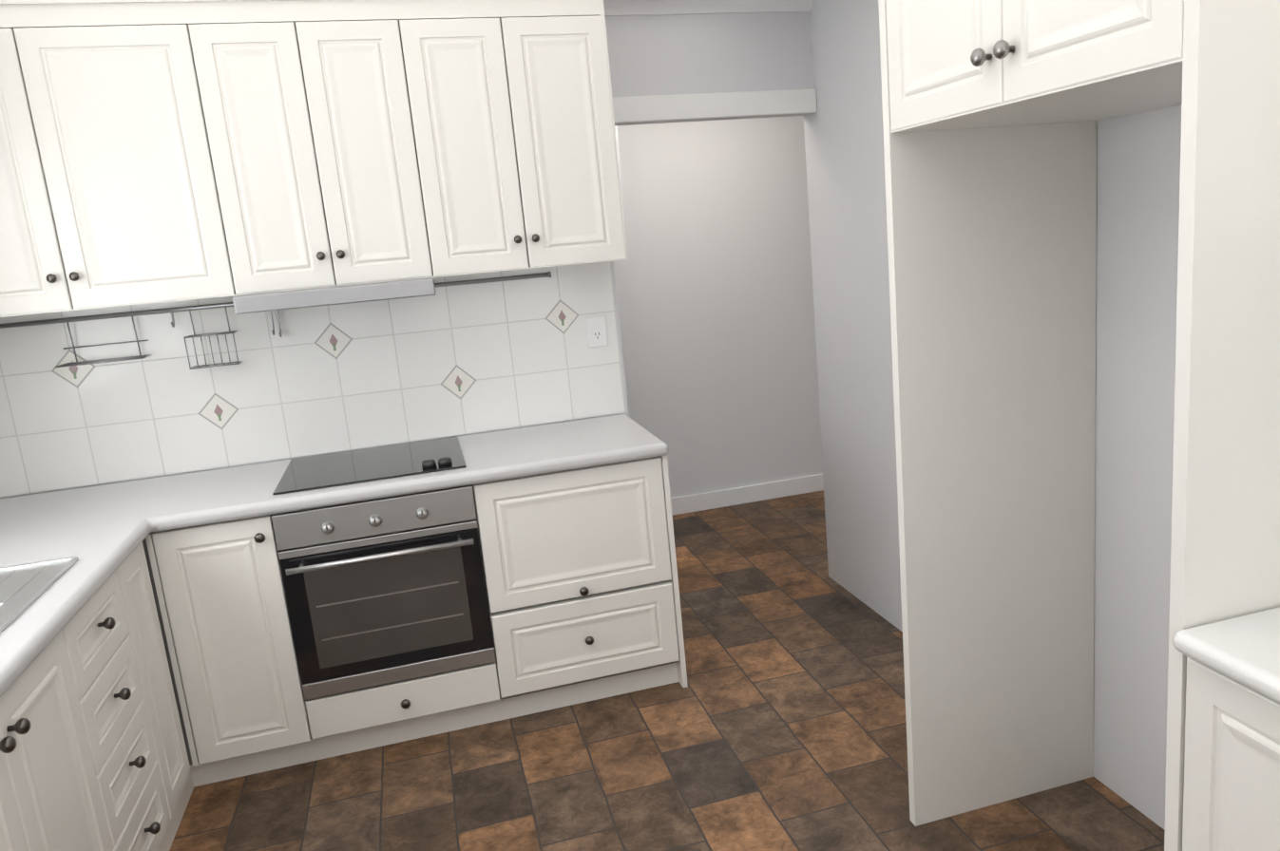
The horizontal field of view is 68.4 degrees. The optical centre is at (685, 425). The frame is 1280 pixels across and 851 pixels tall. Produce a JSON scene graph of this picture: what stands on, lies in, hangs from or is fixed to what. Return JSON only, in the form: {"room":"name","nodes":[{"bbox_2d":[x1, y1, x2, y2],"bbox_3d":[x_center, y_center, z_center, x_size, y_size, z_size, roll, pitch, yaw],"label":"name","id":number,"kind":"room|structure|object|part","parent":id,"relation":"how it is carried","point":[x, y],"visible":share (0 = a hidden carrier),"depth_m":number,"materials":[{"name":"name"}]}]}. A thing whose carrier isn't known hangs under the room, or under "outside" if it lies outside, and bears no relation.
{"room":"kitchen","nodes":[
{"label":"kitchen","id":0,"kind":"room"},
{"bbox_2d":[183,337,191,369],"bbox_3d":[-1.660,-0.241,3.136,0.003,0.105,0.004,-8,12,-15],"label":"basket","id":1,"kind":"object","parent":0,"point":[183,337],"depth_m":3.13,"materials":[{"name":"metal"}]},
{"bbox_2d":[0,11,814,498],"bbox_3d":[-0.864,-0.302,3.525,3.223,2.445,0.120,-8,12,-15],"label":"wall","id":2,"kind":"structure","parent":0,"point":[663,54],"depth_m":3.55,"materials":[{"name":"grey paint"}]},
{"bbox_2d":[68,361,77,374],"bbox_3d":[-2.031,-0.189,3.122,0.029,0.052,0.001,-8,12,-15],"label":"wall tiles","id":3,"kind":"structure","parent":2,"relation":"attached to","point":[73,369],"depth_m":3.12,"materials":[{"name":"tile"}]},
{"bbox_2d":[51,349,95,388],"bbox_3d":[-2.031,-0.189,3.122,0.116,0.116,0.001,-8,12,-15],"label":"wall tiles","id":4,"kind":"structure","parent":2,"relation":"attached to","point":[83,371],"depth_m":3.12,"materials":[{"name":"white tile"}]},
{"bbox_2d":[0,0,239,317],"bbox_3d":[-1.938,-0.798,2.890,0.928,0.864,0.293,-8,12,-15],"label":"upper cabinet","id":5,"kind":"object","parent":2,"relation":"attached to","point":[110,183],"depth_m":2.80,"materials":[{"name":"white wood"}]},
{"bbox_3d":[-2.111,-0.712,2.707,0.463,0.804,0.018,-8,12,-15],"label":"door","id":6,"kind":"part","parent":5,"relation":"part of","materials":[{"name":"white wood"}]},
{"bbox_3d":[-1.885,-0.438,2.799,0.028,0.027,0.032,-8,12,-15],"label":"knob","id":7,"kind":"part","parent":5,"relation":"part of","materials":[{"name":"grey metal"}]},
{"bbox_2d":[55,362,68,368],"bbox_3d":[-2.023,-0.195,3.052,0.005,0.004,0.102,-8,12,-15],"label":"shelf","id":8,"kind":"object","parent":5,"relation":"attached to","point":[66,364],"depth_m":3.04,"materials":[{"name":"metal"}]},
{"bbox_2d":[65,317,78,362],"bbox_3d":[-2.014,-0.279,3.087,0.004,0.148,0.017,-8,12,-15],"label":"shelf","id":9,"kind":"object","parent":5,"relation":"attached to","point":[67,319],"depth_m":3.08,"materials":[{"name":"metal"}]},
{"bbox_3d":[-1.827,-0.446,2.815,0.028,0.027,0.032,-8,12,-15],"label":"knob","id":10,"kind":"part","parent":5,"relation":"part of","materials":[{"name":"grey metal"}]},
{"bbox_2d":[56,357,143,368],"bbox_3d":[-1.889,-0.203,3.037,0.250,0.004,0.005,-8,12,-15],"label":"shelf","id":11,"kind":"object","parent":5,"relation":"attached to","point":[141,357],"depth_m":3.03,"materials":[{"name":"metal"}]},
{"bbox_2d":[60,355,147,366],"bbox_3d":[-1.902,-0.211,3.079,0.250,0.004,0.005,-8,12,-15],"label":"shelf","id":12,"kind":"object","parent":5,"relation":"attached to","point":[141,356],"depth_m":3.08,"materials":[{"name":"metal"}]},
{"bbox_2d":[62,339,148,349],"bbox_3d":[-1.923,-0.270,3.123,0.250,0.004,0.005,-8,12,-15],"label":"shelf","id":13,"kind":"object","parent":5,"relation":"attached to","point":[137,341],"depth_m":3.12,"materials":[{"name":"metal"}]},
{"bbox_2d":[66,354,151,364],"bbox_3d":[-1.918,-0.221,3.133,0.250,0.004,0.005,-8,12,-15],"label":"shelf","id":14,"kind":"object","parent":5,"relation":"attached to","point":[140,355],"depth_m":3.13,"materials":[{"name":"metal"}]},
{"bbox_3d":[-1.670,-0.774,2.829,0.452,0.804,0.018,-8,12,-15],"label":"door","id":15,"kind":"part","parent":5,"relation":"part of","materials":[{"name":"white wood"}]},
{"bbox_2d":[130,311,142,356],"bbox_3d":[-1.832,-0.305,3.137,0.004,0.148,0.017,-8,12,-15],"label":"shelf","id":16,"kind":"object","parent":5,"relation":"attached to","point":[132,314],"depth_m":3.13,"materials":[{"name":"metal"}]},
{"bbox_2d":[141,354,152,359],"bbox_3d":[-1.784,-0.229,3.118,0.005,0.004,0.102,-8,12,-15],"label":"shelf","id":17,"kind":"object","parent":5,"relation":"attached to","point":[144,356],"depth_m":3.12,"materials":[{"name":"metal"}]},
{"bbox_2d":[188,305,196,336],"bbox_3d":[-1.667,-0.353,3.178,0.004,0.099,0.017,-8,12,-15],"label":"basket","id":18,"kind":"object","parent":5,"relation":"on","point":[190,308],"depth_m":3.17,"materials":[{"name":"metal"}]},
{"bbox_2d":[191,336,199,368],"bbox_3d":[-1.636,-0.244,3.142,0.003,0.105,0.004,-8,12,-15],"label":"basket","id":19,"kind":"object","parent":5,"relation":"on","point":[192,336],"depth_m":3.14,"materials":[{"name":"metal"}]},
{"bbox_2d":[199,335,207,367],"bbox_3d":[-1.613,-0.248,3.149,0.003,0.105,0.004,-8,12,-15],"label":"basket","id":20,"kind":"object","parent":5,"relation":"on","point":[200,335],"depth_m":3.15,"materials":[{"name":"metal"}]},
{"bbox_2d":[208,334,215,366],"bbox_3d":[-1.589,-0.251,3.155,0.003,0.105,0.004,-8,12,-15],"label":"basket","id":21,"kind":"object","parent":5,"relation":"on","point":[208,334],"depth_m":3.15,"materials":[{"name":"metal"}]},
{"bbox_2d":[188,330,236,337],"bbox_3d":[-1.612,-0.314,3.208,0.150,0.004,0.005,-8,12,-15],"label":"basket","id":22,"kind":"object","parent":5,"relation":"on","point":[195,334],"depth_m":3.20,"materials":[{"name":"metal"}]},
{"bbox_2d":[190,362,239,369],"bbox_3d":[-1.584,-0.200,3.166,0.150,0.004,0.005,-8,12,-15],"label":"basket","id":23,"kind":"object","parent":5,"relation":"on","point":[197,363],"depth_m":3.16,"materials":[{"name":"metal"}]},
{"bbox_2d":[223,303,230,332],"bbox_3d":[-1.562,-0.368,3.207,0.004,0.099,0.017,-8,12,-15],"label":"basket","id":24,"kind":"object","parent":5,"relation":"on","point":[225,305],"depth_m":3.20,"materials":[{"name":"metal"}]},
{"bbox_3d":[-1.316,-1.316,2.784,2.201,0.089,0.089,-8,12,-15],"label":"cornice mount","id":25,"kind":"part","parent":5,"relation":"part of","materials":[{"name":"white wood"}]},
{"bbox_2d":[186,0,437,300],"bbox_3d":[-1.204,-0.902,3.092,0.608,0.864,0.293,-8,12,-15],"label":"upper cabinet","id":26,"kind":"object","parent":2,"relation":"attached to","point":[257,156],"depth_m":2.96,"materials":[{"name":"white wood"}]},
{"bbox_2d":[183,331,233,339],"bbox_3d":[-1.593,-0.302,3.145,0.150,0.004,0.005,-8,12,-15],"label":"basket","id":27,"kind":"object","parent":26,"relation":"on","point":[225,334],"depth_m":3.14,"materials":[{"name":"metal"}]},
{"bbox_2d":[215,334,223,365],"bbox_3d":[-1.565,-0.255,3.162,0.003,0.105,0.004,-8,12,-15],"label":"basket","id":28,"kind":"object","parent":26,"relation":"on","point":[216,334],"depth_m":3.16,"materials":[{"name":"metal"}]},
{"bbox_2d":[224,333,231,364],"bbox_3d":[-1.541,-0.258,3.169,0.003,0.105,0.004,-8,12,-15],"label":"basket","id":29,"kind":"object","parent":26,"relation":"on","point":[224,334],"depth_m":3.17,"materials":[{"name":"metal"}]},
{"bbox_2d":[231,332,239,363],"bbox_3d":[-1.517,-0.261,3.175,0.003,0.105,0.004,-8,12,-15],"label":"basket","id":30,"kind":"object","parent":26,"relation":"on","point":[232,333],"depth_m":3.17,"materials":[{"name":"metal"}]},
{"bbox_3d":[-1.309,-0.826,2.928,0.297,0.804,0.018,-8,12,-15],"label":"door","id":31,"kind":"part","parent":26,"relation":"part of","materials":[{"name":"white wood"}]},
{"bbox_3d":[-1.162,-0.541,2.998,0.028,0.027,0.032,-8,12,-15],"label":"knob","id":32,"kind":"part","parent":26,"relation":"part of","materials":[{"name":"grey metal"}]},
{"bbox_2d":[231,275,436,314],"bbox_3d":[-1.154,-0.442,3.148,0.604,0.054,0.362,-8,12,-15],"label":"range hood","id":33,"kind":"object","parent":26,"relation":"attached to","point":[276,298],"depth_m":2.99,"materials":[{"name":"metal"}]},
{"bbox_3d":[-1.104,-0.549,3.014,0.028,0.027,0.032,-8,12,-15],"label":"knob","id":34,"kind":"part","parent":26,"relation":"part of","materials":[{"name":"grey metal"}]},
{"bbox_3d":[-1.018,-0.867,3.008,0.303,0.804,0.018,-8,12,-15],"label":"door","id":35,"kind":"part","parent":26,"relation":"part of","materials":[{"name":"white wood"}]},
{"bbox_2d":[0,261,625,497],"bbox_3d":[-1.308,-0.193,3.344,2.197,0.595,0.006,-8,12,-15],"label":"wall tiles","id":36,"kind":"structure","parent":2,"relation":"attached to","point":[294,391],"depth_m":3.33,"materials":[{"name":"white tile"}]},
{"bbox_2d":[197,393,239,429],"bbox_3d":[-1.623,-0.049,3.270,0.116,0.116,0.001,-8,12,-15],"label":"wall tile","id":37,"kind":"object","parent":36,"relation":"attached to","point":[209,413],"visible":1,"depth_m":3.27,"materials":[{"name":"white tile"}]},
{"bbox_2d":[213,404,223,417],"bbox_3d":[-1.623,-0.049,3.270,0.029,0.052,0.001,-8,12,-15],"label":"decoration","id":38,"kind":"object","parent":37,"relation":"attached to","point":[218,410],"depth_m":3.27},
{"bbox_2d":[314,323,352,359],"bbox_3d":[-1.248,-0.300,3.338,0.116,0.116,0.001,-8,12,-15],"label":"decorative tile","id":39,"kind":"object","parent":36,"relation":"attached to","point":[323,341],"visible":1,"depth_m":3.34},
{"bbox_2d":[329,334,337,346],"bbox_3d":[-1.248,-0.300,3.337,0.029,0.052,0.001,-8,12,-15],"label":"tile motif","id":40,"kind":"structure","parent":39,"relation":"attached to","point":[333,339],"depth_m":3.34},
{"bbox_2d":[440,364,476,399],"bbox_3d":[-0.840,-0.160,3.486,0.116,0.116,0.001,-8,12,-15],"label":"wall tile","id":41,"kind":"object","parent":36,"relation":"attached to","point":[450,380],"depth_m":3.49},
{"bbox_2d":[544,299,579,334],"bbox_3d":[-0.465,-0.411,3.553,0.116,0.116,0.001,-8,12,-15],"label":"decorative tile","id":42,"kind":"object","parent":36,"relation":"attached to","point":[568,313],"depth_m":3.55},
{"bbox_2d":[558,310,565,321],"bbox_3d":[-0.464,-0.411,3.553,0.029,0.052,0.001,-8,12,-15],"label":"tile motif","id":43,"kind":"structure","parent":42,"relation":"attached to","point":[562,315],"depth_m":3.55},
{"bbox_2d":[585,315,608,347],"bbox_3d":[-0.337,-0.359,3.595,0.075,0.115,0.012,-8,12,-15],"label":"electrical outlet","id":44,"kind":"object","parent":36,"relation":"attached to","point":[597,333],"visible":1,"depth_m":3.59,"materials":[{"name":"white plastic"}]},
{"bbox_2d":[593,324,599,330],"bbox_3d":[-0.337,-0.375,3.588,0.016,0.018,0.004,-8,12,-15],"label":"switch","id":45,"kind":"object","parent":44,"relation":"attached to","point":[596,326],"depth_m":3.59,"materials":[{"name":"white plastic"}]},
{"bbox_2d":[399,0,628,277],"bbox_3d":[-0.596,-0.988,3.259,0.665,0.864,0.293,-8,12,-15],"label":"upper cabinet","id":46,"kind":"object","parent":2,"relation":"attached to","point":[513,99],"depth_m":3.12,"materials":[{"name":"white wood"}]},
{"bbox_3d":[-1.294,-0.460,3.146,2.201,0.004,0.291,-8,12,-15],"label":"panel","id":47,"kind":"part","parent":46,"relation":"part of","materials":[{"name":"white wood"}]},
{"bbox_3d":[-0.719,-0.909,3.090,0.316,0.804,0.018,-8,12,-15],"label":"door","id":48,"kind":"part","parent":46,"relation":"part of","materials":[{"name":"white wood"}]},
{"bbox_3d":[-0.563,-0.626,3.163,0.028,0.027,0.032,-8,12,-15],"label":"knob","id":49,"kind":"part","parent":46,"relation":"part of","materials":[{"name":"grey metal"}]},
{"bbox_3d":[-0.505,-0.634,3.179,0.028,0.027,0.032,-8,12,-15],"label":"knob","id":50,"kind":"part","parent":46,"relation":"part of","materials":[{"name":"grey metal"}]},
{"bbox_3d":[-0.402,-0.954,3.178,0.339,0.804,0.018,-8,12,-15],"label":"door","id":51,"kind":"part","parent":46,"relation":"part of","materials":[{"name":"white wood"}]},
{"bbox_3d":[-0.284,-1.003,3.351,0.016,0.804,0.291,-8,12,-15],"label":"panel","id":52,"kind":"part","parent":46,"relation":"part of","materials":[{"name":"white wood"}]},
{"bbox_2d":[603,0,812,16],"bbox_3d":[0.069,-1.575,3.462,0.888,0.090,0.090,-8,12,-15],"label":"crown molding","id":53,"kind":"structure","parent":2,"relation":"attached to","point":[615,8],"depth_m":3.49,"materials":[{"name":"white paint"}]},
{"bbox_2d":[612,88,817,123],"bbox_3d":[0.099,-1.217,3.574,0.866,0.090,0.018,-8,12,-15],"label":"door frame","id":54,"kind":"structure","parent":2,"relation":"attached to","point":[678,106],"depth_m":3.57,"materials":[{"name":"white wood"}]},
{"bbox_2d":[472,456,679,698],"bbox_3d":[-0.342,0.509,3.121,0.618,0.734,0.053,-8,12,-15],"label":"drawers","id":55,"kind":"object","parent":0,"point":[578,571],"depth_m":3.13,"materials":[{"name":"white wood"}]},
{"bbox_2d":[613,125,645,428],"bbox_3d":[-1.040,-0.473,4.415,1.630,2.445,0.100,-8,12,-15],"label":"wall","id":56,"kind":"structure","parent":0,"point":[628,334],"depth_m":4.59,"materials":[{"name":"paint"}]},
{"bbox_2d":[169,490,1165,850],"bbox_3d":[0.357,1.083,2.586,4.685,0.080,8.020,-8,12,-15],"label":"floor","id":57,"kind":"structure","parent":0,"point":[777,722],"depth_m":2.86,"materials":[{"name":"tile"}]},
{"bbox_2d":[0,474,212,850],"bbox_3d":[-1.383,0.917,1.270,0.660,1.066,4.242,-8,12,-15],"label":"base cabinet","id":58,"kind":"object","parent":57,"relation":"on","point":[167,644],"depth_m":2.31,"materials":[{"name":"laminate"}]},
{"bbox_3d":[-1.229,0.578,1.697,0.035,0.030,0.031,-8,12,-15],"label":"knob","id":59,"kind":"part","parent":58,"relation":"part of","materials":[{"name":"grey metal"}]},
{"bbox_3d":[-1.249,0.566,1.763,0.035,0.030,0.031,-8,12,-15],"label":"knob","id":60,"kind":"part","parent":58,"relation":"part of","materials":[{"name":"grey metal"}]},
{"bbox_3d":[-1.189,0.899,1.615,0.018,0.745,0.355,-8,12,-15],"label":"sink door","id":61,"kind":"part","parent":58,"relation":"part of","materials":[{"name":"white wood"}]},
{"bbox_3d":[-1.293,0.836,1.962,0.018,0.745,0.372,-8,12,-15],"label":"sink door","id":62,"kind":"part","parent":58,"relation":"part of","materials":[{"name":"white wood"}]},
{"bbox_3d":[-1.429,0.495,2.278,0.018,0.185,0.411,-8,12,-15],"label":"drawer","id":63,"kind":"part","parent":58,"relation":"part of","materials":[{"name":"white wood"}]},
{"bbox_3d":[-1.404,0.481,2.282,0.035,0.030,0.031,-8,12,-15],"label":"drawer knob","id":64,"kind":"part","parent":58,"relation":"part of","materials":[{"name":"grey metal"}]},
{"bbox_3d":[-1.413,0.677,2.316,0.018,0.183,0.411,-8,12,-15],"label":"drawer","id":65,"kind":"part","parent":58,"relation":"part of","materials":[{"name":"white wood"}]},
{"bbox_3d":[-1.389,0.664,2.320,0.035,0.030,0.031,-8,12,-15],"label":"drawer knob","id":66,"kind":"part","parent":58,"relation":"part of","materials":[{"name":"grey metal"}]},
{"bbox_3d":[-1.398,0.859,2.354,0.018,0.183,0.411,-8,12,-15],"label":"drawer","id":67,"kind":"part","parent":58,"relation":"part of","materials":[{"name":"white wood"}]},
{"bbox_3d":[-1.373,0.846,2.358,0.035,0.030,0.031,-8,12,-15],"label":"drawer knob","id":68,"kind":"part","parent":58,"relation":"part of","materials":[{"name":"grey metal"}]},
{"bbox_3d":[-1.382,1.041,2.392,0.018,0.185,0.411,-8,12,-15],"label":"drawer","id":69,"kind":"part","parent":58,"relation":"part of","materials":[{"name":"white wood"}]},
{"bbox_3d":[-1.501,0.710,2.653,0.018,0.745,0.256,-8,12,-15],"label":"corner door","id":70,"kind":"part","parent":58,"relation":"part of","materials":[{"name":"white wood"}]},
{"bbox_3d":[-1.358,1.028,2.396,0.035,0.030,0.031,-8,12,-15],"label":"drawer knob","id":71,"kind":"part","parent":58,"relation":"part of","materials":[{"name":"grey metal"}]},
{"bbox_2d":[258,475,509,745],"bbox_3d":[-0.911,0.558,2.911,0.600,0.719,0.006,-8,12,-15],"label":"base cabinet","id":72,"kind":"object","parent":57,"relation":"on","point":[386,601],"depth_m":2.96,"materials":[{"name":"laminate"}]},
{"bbox_2d":[155,414,687,783],"bbox_3d":[-0.837,0.530,3.272,1.539,0.918,0.642,-8,12,-15],"label":"base cabinet","id":73,"kind":"object","parent":57,"relation":"on","point":[580,525],"depth_m":3.08,"materials":[{"name":"laminate"}]},
{"bbox_3d":[-1.369,0.656,2.857,0.323,0.745,0.018,-8,12,-15],"label":"door","id":74,"kind":"part","parent":73,"relation":"part of","materials":[{"name":"white wood"}]},
{"bbox_3d":[-1.267,0.334,2.801,0.031,0.030,0.035,-8,12,-15],"label":"door knob","id":75,"kind":"part","parent":73,"relation":"part of","materials":[{"name":"grey metal"}]},
{"bbox_2d":[272,436,466,496],"bbox_3d":[-1.046,0.115,3.159,0.576,0.028,0.510,-8,12,-15],"label":"cooktop","id":76,"kind":"object","parent":73,"relation":"in","point":[360,467],"depth_m":3.10,"materials":[{"name":"glass"}]},
{"bbox_2d":[270,483,496,701],"bbox_3d":[-0.927,0.527,2.942,0.592,0.602,0.089,-8,12,-15],"label":"oven","id":77,"kind":"object","parent":73,"relation":"in","point":[379,593],"depth_m":2.95,"materials":[{"name":"black glass"}]},
{"bbox_3d":[-0.903,0.888,3.040,0.592,0.131,0.018,-8,12,-15],"label":"oven drawer","id":78,"kind":"part","parent":73,"relation":"part of","materials":[{"name":"white wood"}]},
{"bbox_3d":[-0.896,0.890,3.014,0.031,0.030,0.035,-8,12,-15],"label":"oven drawer knob","id":79,"kind":"part","parent":73,"relation":"part of","materials":[{"name":"grey metal"}]},
{"bbox_2d":[878,0,1279,850],"bbox_3d":[0.829,-0.111,1.918,0.642,2.444,0.982,-8,12,-15],"label":"cabinet","id":80,"kind":"object","parent":57,"relation":"on","point":[996,112],"visible":1,"depth_m":2.20,"materials":[{"name":"white wood"}]},
{"bbox_3d":[0.500,-0.917,1.846,0.018,0.606,0.415,-8,12,-15],"label":"door","id":81,"kind":"part","parent":80,"relation":"part of","materials":[{"name":"white wood"}]},
{"bbox_3d":[0.541,-0.674,1.718,0.037,0.032,0.033,-8,12,-15],"label":"knob","id":82,"kind":"part","parent":80,"relation":"part of","materials":[{"name":"grey metal"}]},
{"bbox_3d":[0.765,-0.141,2.304,0.553,2.355,0.028,-8,12,-15],"label":"panel","id":83,"kind":"part","parent":80,"relation":"part of","materials":[{"name":"white wood"}]},
{"bbox_3d":[0.561,-0.661,1.653,0.037,0.032,0.033,-8,12,-15],"label":"knob","id":84,"kind":"part","parent":80,"relation":"part of","materials":[{"name":"grey metal"}]},
{"bbox_3d":[0.841,-0.622,1.781,0.551,0.004,0.836,-8,12,-15],"label":"panel","id":85,"kind":"part","parent":80,"relation":"part of","materials":[{"name":"white wood"}]},
{"bbox_3d":[0.619,-0.845,1.452,0.018,0.606,0.415,-8,12,-15],"label":"door","id":86,"kind":"part","parent":80,"relation":"part of","materials":[{"name":"white wood"}]},
{"bbox_3d":[1.010,0.008,1.488,0.553,2.355,0.028,-8,12,-15],"label":"panel","id":87,"kind":"part","parent":80,"relation":"part of","materials":[{"name":"white wood"}]},
{"bbox_2d":[1182,664,1279,850],"bbox_3d":[1.185,0.801,1.254,0.547,0.874,0.783,-8,12,-15],"label":"base cabinet","id":88,"kind":"object","parent":57,"relation":"on","point":[1232,783],"depth_m":1.41,"materials":[{"name":"white laminate"}]},
{"bbox_2d":[1173,607,1279,709],"bbox_3d":[1.437,0.544,0.146,0.577,0.035,2.928,-8,12,-15],"label":"countertop","id":89,"kind":"structure","parent":88,"relation":"on","point":[1243,652],"depth_m":1.38,"materials":[{"name":"white laminate"}]},
{"bbox_2d":[617,115,822,498],"bbox_3d":[0.641,-0.811,5.358,2.170,2.445,0.100,-8,12,-15],"label":"wall","id":90,"kind":"structure","parent":0,"point":[717,220],"depth_m":5.20,"materials":[{"name":"paint"}]},
{"bbox_2d":[670,474,823,515],"bbox_3d":[0.713,0.348,5.530,2.058,0.100,0.014,-8,12,-15],"label":"baseboard","id":91,"kind":"structure","parent":90,"relation":"attached to","point":[707,501],"depth_m":5.42,"materials":[{"name":"white wood"}]},
{"bbox_2d":[803,0,1181,830],"bbox_3d":[1.388,-0.046,1.376,0.120,2.445,5.540,-8,12,-15],"label":"wall","id":92,"kind":"structure","parent":0,"point":[1136,215],"depth_m":2.47,"materials":[{"name":"grey paint"}]}
]}

